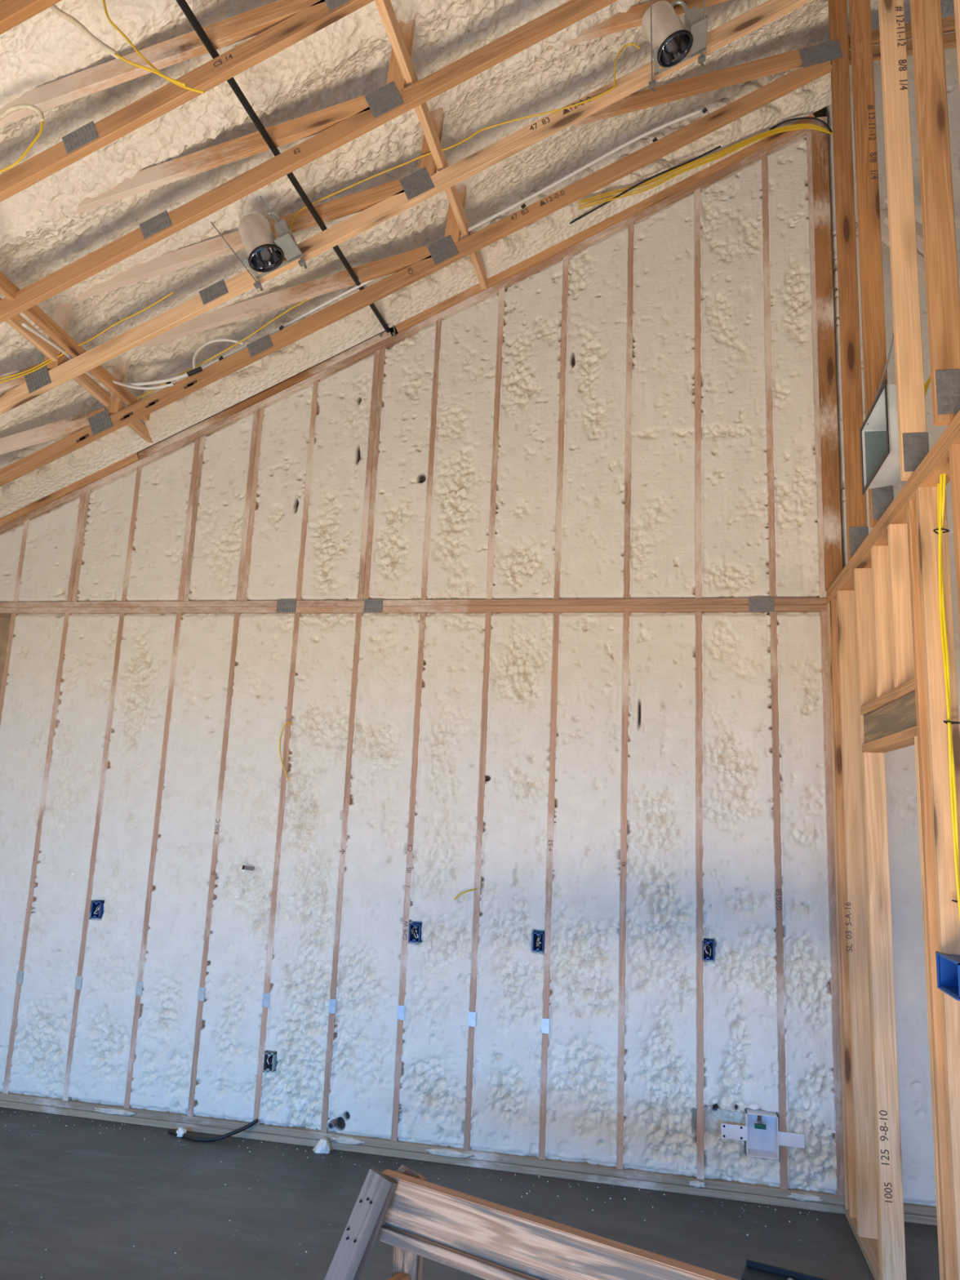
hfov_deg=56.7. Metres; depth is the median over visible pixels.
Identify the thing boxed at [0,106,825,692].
wall
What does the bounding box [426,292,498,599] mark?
bay
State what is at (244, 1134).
plate
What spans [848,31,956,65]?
blocking
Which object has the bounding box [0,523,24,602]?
bay
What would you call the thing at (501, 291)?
stud
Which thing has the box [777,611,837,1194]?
bay
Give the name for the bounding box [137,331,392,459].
plate
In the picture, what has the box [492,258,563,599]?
bay
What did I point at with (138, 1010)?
stud
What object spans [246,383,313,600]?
bay
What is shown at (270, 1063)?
switch box
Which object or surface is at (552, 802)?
stud
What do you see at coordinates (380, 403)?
stud
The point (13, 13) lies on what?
roof truss
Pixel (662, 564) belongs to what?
bay
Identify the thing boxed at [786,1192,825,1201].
smear
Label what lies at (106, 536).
bay
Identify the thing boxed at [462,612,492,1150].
stud
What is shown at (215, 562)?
bay
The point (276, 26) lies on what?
roof truss
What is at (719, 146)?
cable
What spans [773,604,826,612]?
plate
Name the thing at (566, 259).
stud
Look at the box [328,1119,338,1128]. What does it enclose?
pipe stub
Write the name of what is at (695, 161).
cable
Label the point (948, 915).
stud
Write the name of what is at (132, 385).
tube
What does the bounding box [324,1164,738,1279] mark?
frame
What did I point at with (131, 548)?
stud
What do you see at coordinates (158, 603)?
plate
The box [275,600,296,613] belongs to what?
plate
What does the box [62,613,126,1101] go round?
stud
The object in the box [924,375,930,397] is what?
cable bundle
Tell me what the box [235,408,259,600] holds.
stud
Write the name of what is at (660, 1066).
bay
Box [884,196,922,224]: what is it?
foamed web
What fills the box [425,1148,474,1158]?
smear
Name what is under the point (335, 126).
roof truss
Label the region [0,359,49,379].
cable
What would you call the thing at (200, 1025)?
stud
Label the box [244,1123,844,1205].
plate
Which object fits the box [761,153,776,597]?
stud
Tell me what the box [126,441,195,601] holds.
bay
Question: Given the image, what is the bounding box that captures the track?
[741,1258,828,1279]
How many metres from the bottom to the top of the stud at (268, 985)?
2.958 m
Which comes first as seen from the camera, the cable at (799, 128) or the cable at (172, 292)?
the cable at (172, 292)
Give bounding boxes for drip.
[312,1137,333,1153]
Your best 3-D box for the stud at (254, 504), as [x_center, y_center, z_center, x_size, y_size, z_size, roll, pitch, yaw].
[-1.457,-0.889,5.843,0.038,1.332,0.140,0,-11,12]
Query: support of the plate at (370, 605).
attached to the plate at (590, 608)
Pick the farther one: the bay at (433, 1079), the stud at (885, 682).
the bay at (433, 1079)
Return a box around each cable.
[0,103,44,173]
[0,291,173,382]
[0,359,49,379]
[49,4,186,86]
[102,0,204,93]
[136,297,314,399]
[168,1118,257,1142]
[279,721,293,780]
[290,43,640,230]
[453,888,476,900]
[569,145,720,224]
[578,123,828,202]
[578,124,832,204]
[578,126,831,207]
[578,127,832,209]
[768,116,832,133]
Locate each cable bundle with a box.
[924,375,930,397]
[933,473,959,920]
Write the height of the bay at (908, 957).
3.022 m
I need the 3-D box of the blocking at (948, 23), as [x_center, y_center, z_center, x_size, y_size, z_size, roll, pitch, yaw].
[2.905,-3.410,4.843,1.704,0.170,0.036,0,-11,12]
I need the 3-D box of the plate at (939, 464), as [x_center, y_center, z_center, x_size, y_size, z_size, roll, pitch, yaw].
[1.548,-0.606,2.907,0.089,0.037,4.190,0,-11,12]
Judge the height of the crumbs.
0.007 m
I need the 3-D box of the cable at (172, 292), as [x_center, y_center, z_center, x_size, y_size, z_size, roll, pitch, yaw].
[-2.201,-1.619,4.825,1.136,0.498,0.008,0,-11,12]
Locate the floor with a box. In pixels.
[0,1106,939,1279]
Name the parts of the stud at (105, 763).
nail guard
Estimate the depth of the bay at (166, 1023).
5.41 m
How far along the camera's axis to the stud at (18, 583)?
6.04 m
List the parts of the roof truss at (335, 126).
gusset plate, gusset plate, post, gusset plate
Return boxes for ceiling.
[0,0,954,468]
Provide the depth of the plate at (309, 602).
5.52 m
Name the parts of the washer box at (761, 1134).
valve handle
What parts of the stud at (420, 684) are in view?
nail guard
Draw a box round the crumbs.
[4,1111,824,1277]
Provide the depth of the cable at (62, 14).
3.27 m
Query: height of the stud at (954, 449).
3.031 m
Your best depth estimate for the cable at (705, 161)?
5.41 m
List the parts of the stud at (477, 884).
nail guard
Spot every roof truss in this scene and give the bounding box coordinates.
[0,0,868,561]
[0,0,893,527]
[0,0,928,480]
[0,0,959,90]
[0,0,959,426]
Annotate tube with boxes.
[21,107,707,390]
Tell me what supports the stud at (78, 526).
on the plate at (158, 603)
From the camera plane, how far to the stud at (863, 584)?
4.10 m
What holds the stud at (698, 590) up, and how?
on the plate at (785, 601)
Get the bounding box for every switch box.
[90,900,104,918]
[262,1050,277,1071]
[408,922,422,942]
[532,930,544,951]
[702,938,714,960]
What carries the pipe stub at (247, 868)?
attached to the bay at (228, 1061)
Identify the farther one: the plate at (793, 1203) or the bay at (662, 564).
the bay at (662, 564)
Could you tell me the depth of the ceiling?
4.67 m
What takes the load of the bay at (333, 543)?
on the plate at (309, 602)
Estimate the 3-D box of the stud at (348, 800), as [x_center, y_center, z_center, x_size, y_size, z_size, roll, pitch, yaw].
[-0.793,1.295,5.278,0.045,2.958,0.144,0,-11,12]
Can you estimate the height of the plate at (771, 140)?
1.278 m
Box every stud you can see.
[0,613,17,723]
[2,613,71,1093]
[13,519,30,601]
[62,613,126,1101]
[66,493,85,601]
[71,489,91,601]
[121,465,143,601]
[124,613,182,1108]
[177,437,200,600]
[183,435,207,600]
[186,613,240,1116]
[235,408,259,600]
[241,405,265,600]
[253,612,301,1124]
[295,379,319,600]
[320,612,363,1133]
[357,349,380,599]
[363,346,386,599]
[391,612,426,1142]
[420,318,442,599]
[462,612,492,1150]
[486,286,506,599]
[538,612,559,1159]
[553,254,568,599]
[616,611,630,1169]
[623,221,634,598]
[693,187,702,598]
[695,611,704,1179]
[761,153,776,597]
[768,611,788,1190]
[806,131,826,597]
[811,116,842,591]
[820,611,844,1196]
[826,603,848,1209]
[829,599,857,1218]
[836,590,877,1239]
[853,568,881,1279]
[862,752,906,1279]
[871,545,894,697]
[887,524,914,688]
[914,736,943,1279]
[915,486,959,1279]
[948,444,959,638]
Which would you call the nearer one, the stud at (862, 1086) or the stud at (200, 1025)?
the stud at (862, 1086)
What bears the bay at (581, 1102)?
on the plate at (678, 1180)
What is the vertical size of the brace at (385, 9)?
0.086 m
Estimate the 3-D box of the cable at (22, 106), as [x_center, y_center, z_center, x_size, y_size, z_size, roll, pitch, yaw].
[-1.868,-1.981,3.522,0.312,0.304,0.018,0,-11,12]
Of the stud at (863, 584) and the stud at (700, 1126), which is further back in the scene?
the stud at (700, 1126)
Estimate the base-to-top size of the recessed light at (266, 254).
0.322 m
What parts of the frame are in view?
leg, leg, flat rail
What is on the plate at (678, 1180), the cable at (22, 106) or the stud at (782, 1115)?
the stud at (782, 1115)
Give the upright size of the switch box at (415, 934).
0.096 m
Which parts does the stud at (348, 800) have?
nail guard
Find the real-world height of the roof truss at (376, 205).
3.653 m
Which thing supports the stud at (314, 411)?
on the plate at (309, 602)
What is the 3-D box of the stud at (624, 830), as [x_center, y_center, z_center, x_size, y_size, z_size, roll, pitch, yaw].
[0.800,1.302,4.948,0.040,2.958,0.142,0,-11,12]
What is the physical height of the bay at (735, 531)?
2.820 m
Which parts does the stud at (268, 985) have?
nail guard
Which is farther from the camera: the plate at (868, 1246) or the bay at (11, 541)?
the bay at (11, 541)
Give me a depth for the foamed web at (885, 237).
4.93 m
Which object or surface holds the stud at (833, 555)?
on the plate at (954, 423)
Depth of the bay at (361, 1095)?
5.15 m
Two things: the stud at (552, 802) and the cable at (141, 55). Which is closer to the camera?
the cable at (141, 55)
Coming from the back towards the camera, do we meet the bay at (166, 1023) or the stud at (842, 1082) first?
the bay at (166, 1023)
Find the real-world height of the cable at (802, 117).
0.107 m
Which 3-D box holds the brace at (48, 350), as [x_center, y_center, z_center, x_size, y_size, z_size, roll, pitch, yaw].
[-2.408,-1.736,3.756,0.040,0.071,4.500,1,-10,6]
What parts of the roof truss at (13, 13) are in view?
post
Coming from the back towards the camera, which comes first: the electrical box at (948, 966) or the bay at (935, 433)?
the bay at (935, 433)
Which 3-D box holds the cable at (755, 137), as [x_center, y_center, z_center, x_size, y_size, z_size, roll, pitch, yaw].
[1.377,-2.881,5.394,1.541,0.488,0.041,1,-11,5]
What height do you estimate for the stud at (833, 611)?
3.031 m
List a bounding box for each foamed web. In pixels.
[880,230,924,277]
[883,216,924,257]
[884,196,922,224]
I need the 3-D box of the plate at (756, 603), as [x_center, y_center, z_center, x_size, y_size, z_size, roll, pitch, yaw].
[1.581,-0.200,4.997,0.135,0.084,0.004,0,-11,12]
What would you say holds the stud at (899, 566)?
on the header
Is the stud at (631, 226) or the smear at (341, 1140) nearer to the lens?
the smear at (341, 1140)
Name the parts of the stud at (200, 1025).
nail guard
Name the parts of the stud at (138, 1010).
nail guard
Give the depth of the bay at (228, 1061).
5.33 m
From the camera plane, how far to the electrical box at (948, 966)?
2.84 m
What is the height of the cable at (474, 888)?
0.069 m
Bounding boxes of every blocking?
[848,15,955,49]
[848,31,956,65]
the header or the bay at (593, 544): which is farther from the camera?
the bay at (593, 544)
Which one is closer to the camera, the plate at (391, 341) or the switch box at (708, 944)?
the switch box at (708, 944)
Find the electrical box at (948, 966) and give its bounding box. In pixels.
[935,951,959,1000]
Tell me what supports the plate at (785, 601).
on the plate at (797, 607)
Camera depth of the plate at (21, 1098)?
5.17 m
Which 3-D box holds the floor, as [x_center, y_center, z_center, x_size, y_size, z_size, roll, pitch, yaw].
[-0.163,2.019,0.102,10.600,0.150,9.900,0,-11,12]
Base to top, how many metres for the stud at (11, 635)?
2.958 m
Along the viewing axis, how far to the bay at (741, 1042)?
4.75 m
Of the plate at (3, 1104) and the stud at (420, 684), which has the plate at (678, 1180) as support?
the stud at (420, 684)
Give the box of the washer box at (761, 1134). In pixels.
[720,1107,804,1159]
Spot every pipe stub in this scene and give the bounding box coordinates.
[241,865,253,871]
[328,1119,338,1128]
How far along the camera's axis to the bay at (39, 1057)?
5.57 m
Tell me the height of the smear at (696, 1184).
0.036 m
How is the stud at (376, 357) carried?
on the plate at (309, 602)
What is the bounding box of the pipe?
[175,0,395,337]
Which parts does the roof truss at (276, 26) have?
gusset plate, gusset plate, post, gusset plate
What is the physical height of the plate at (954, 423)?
0.037 m
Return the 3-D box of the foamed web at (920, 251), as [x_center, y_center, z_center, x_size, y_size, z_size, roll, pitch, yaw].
[2.444,-2.208,4.963,0.344,0.406,0.036,0,-11,12]
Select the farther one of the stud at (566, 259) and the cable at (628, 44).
the stud at (566, 259)
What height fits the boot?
0.490 m
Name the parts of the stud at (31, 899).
nail guard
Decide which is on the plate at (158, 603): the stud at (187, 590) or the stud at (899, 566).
the stud at (187, 590)
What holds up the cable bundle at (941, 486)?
hanging from the plate at (954, 423)
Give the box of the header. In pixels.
[860,678,917,752]
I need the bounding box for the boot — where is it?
[859,330,900,494]
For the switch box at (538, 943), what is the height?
0.096 m
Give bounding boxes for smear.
[93,1107,136,1115]
[328,1136,364,1144]
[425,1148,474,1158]
[688,1180,706,1188]
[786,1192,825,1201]
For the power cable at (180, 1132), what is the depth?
4.97 m
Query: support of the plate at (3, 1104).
on the floor
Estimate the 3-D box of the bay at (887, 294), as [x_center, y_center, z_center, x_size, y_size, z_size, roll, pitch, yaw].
[2.320,-2.094,5.299,0.413,3.801,0.142,0,-11,12]
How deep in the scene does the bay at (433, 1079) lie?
5.08 m
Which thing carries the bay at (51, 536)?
on the plate at (158, 603)
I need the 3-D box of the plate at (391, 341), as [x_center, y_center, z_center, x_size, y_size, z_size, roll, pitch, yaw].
[-1.106,-1.738,5.929,6.376,2.946,0.150,0,-11,12]
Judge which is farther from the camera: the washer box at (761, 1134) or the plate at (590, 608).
the plate at (590, 608)
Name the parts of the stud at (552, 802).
nail guard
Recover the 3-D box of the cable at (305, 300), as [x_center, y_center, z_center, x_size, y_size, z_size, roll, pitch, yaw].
[-1.509,-1.767,5.355,1.164,0.628,0.009,0,-11,12]
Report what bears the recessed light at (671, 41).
attached to the roof truss at (376, 205)
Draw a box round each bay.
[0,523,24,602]
[0,613,64,1092]
[8,613,119,1098]
[17,497,79,601]
[67,613,176,1106]
[76,469,137,601]
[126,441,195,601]
[129,613,234,1114]
[188,413,253,600]
[193,613,294,1122]
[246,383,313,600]
[258,613,356,1130]
[301,353,374,600]
[327,613,420,1139]
[368,323,435,599]
[397,612,485,1148]
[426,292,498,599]
[470,612,553,1157]
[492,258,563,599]
[545,612,623,1167]
[560,226,628,599]
[622,612,697,1177]
[629,192,695,598]
[700,157,769,598]
[701,612,780,1187]
[767,134,820,597]
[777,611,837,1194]
[825,61,907,568]
[884,744,936,1206]
[906,31,959,730]
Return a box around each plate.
[0,128,811,534]
[0,452,139,526]
[0,600,276,607]
[0,606,276,617]
[0,1091,249,1129]
[0,1100,235,1135]
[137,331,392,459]
[231,1130,319,1146]
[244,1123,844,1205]
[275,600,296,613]
[295,604,769,613]
[296,600,364,606]
[328,1141,845,1214]
[363,599,382,613]
[382,598,749,605]
[395,113,815,333]
[748,596,773,611]
[773,597,826,604]
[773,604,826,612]
[826,409,959,597]
[826,422,959,604]
[844,1208,879,1279]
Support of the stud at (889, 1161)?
on the plate at (868, 1246)
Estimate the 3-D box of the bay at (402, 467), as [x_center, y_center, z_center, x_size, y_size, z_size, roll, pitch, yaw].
[-0.470,-1.144,5.689,0.339,1.860,0.142,0,-11,12]
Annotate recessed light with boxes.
[210,195,306,291]
[641,0,707,92]
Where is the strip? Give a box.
[0,60,831,518]
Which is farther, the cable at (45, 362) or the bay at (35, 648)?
the bay at (35, 648)
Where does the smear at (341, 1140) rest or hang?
on the plate at (678, 1180)
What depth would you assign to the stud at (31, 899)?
5.60 m
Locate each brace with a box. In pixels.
[0,271,150,421]
[0,297,152,443]
[374,0,487,288]
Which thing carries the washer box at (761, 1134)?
attached to the bay at (741, 1042)
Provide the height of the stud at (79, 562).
0.783 m
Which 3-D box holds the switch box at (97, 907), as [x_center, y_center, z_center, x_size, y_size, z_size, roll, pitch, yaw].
[-2.347,1.661,5.489,0.060,0.096,0.078,0,-11,12]
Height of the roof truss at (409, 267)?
3.653 m
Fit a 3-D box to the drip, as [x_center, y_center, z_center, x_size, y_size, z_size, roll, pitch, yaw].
[-0.868,2.777,4.903,0.111,0.067,0.116,0,-11,12]
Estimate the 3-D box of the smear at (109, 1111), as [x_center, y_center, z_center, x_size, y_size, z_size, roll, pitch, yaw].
[-2.132,2.751,5.192,0.301,0.034,0.015,0,-11,12]
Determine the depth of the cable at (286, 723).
5.35 m
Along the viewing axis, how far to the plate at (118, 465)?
6.04 m
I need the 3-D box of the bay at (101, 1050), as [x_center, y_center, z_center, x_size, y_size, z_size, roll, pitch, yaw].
[-2.184,1.290,5.568,0.378,2.958,0.142,0,-11,12]
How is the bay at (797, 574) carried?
on the plate at (785, 601)
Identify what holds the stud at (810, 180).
on the plate at (785, 601)
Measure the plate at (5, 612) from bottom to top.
0.038 m
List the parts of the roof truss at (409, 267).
gusset plate, gusset plate, gusset plate, gusset plate, post, gusset plate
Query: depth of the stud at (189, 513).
5.84 m
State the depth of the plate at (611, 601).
5.22 m
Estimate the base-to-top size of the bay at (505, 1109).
2.958 m
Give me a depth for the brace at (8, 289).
4.68 m
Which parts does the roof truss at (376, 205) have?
gusset plate, gusset plate, gusset plate, post, gusset plate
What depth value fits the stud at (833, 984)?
4.64 m
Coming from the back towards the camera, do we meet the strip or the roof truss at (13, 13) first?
the strip
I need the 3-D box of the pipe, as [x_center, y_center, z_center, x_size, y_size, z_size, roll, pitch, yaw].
[-1.140,-2.416,3.391,0.110,0.205,5.010,0,-11,13]

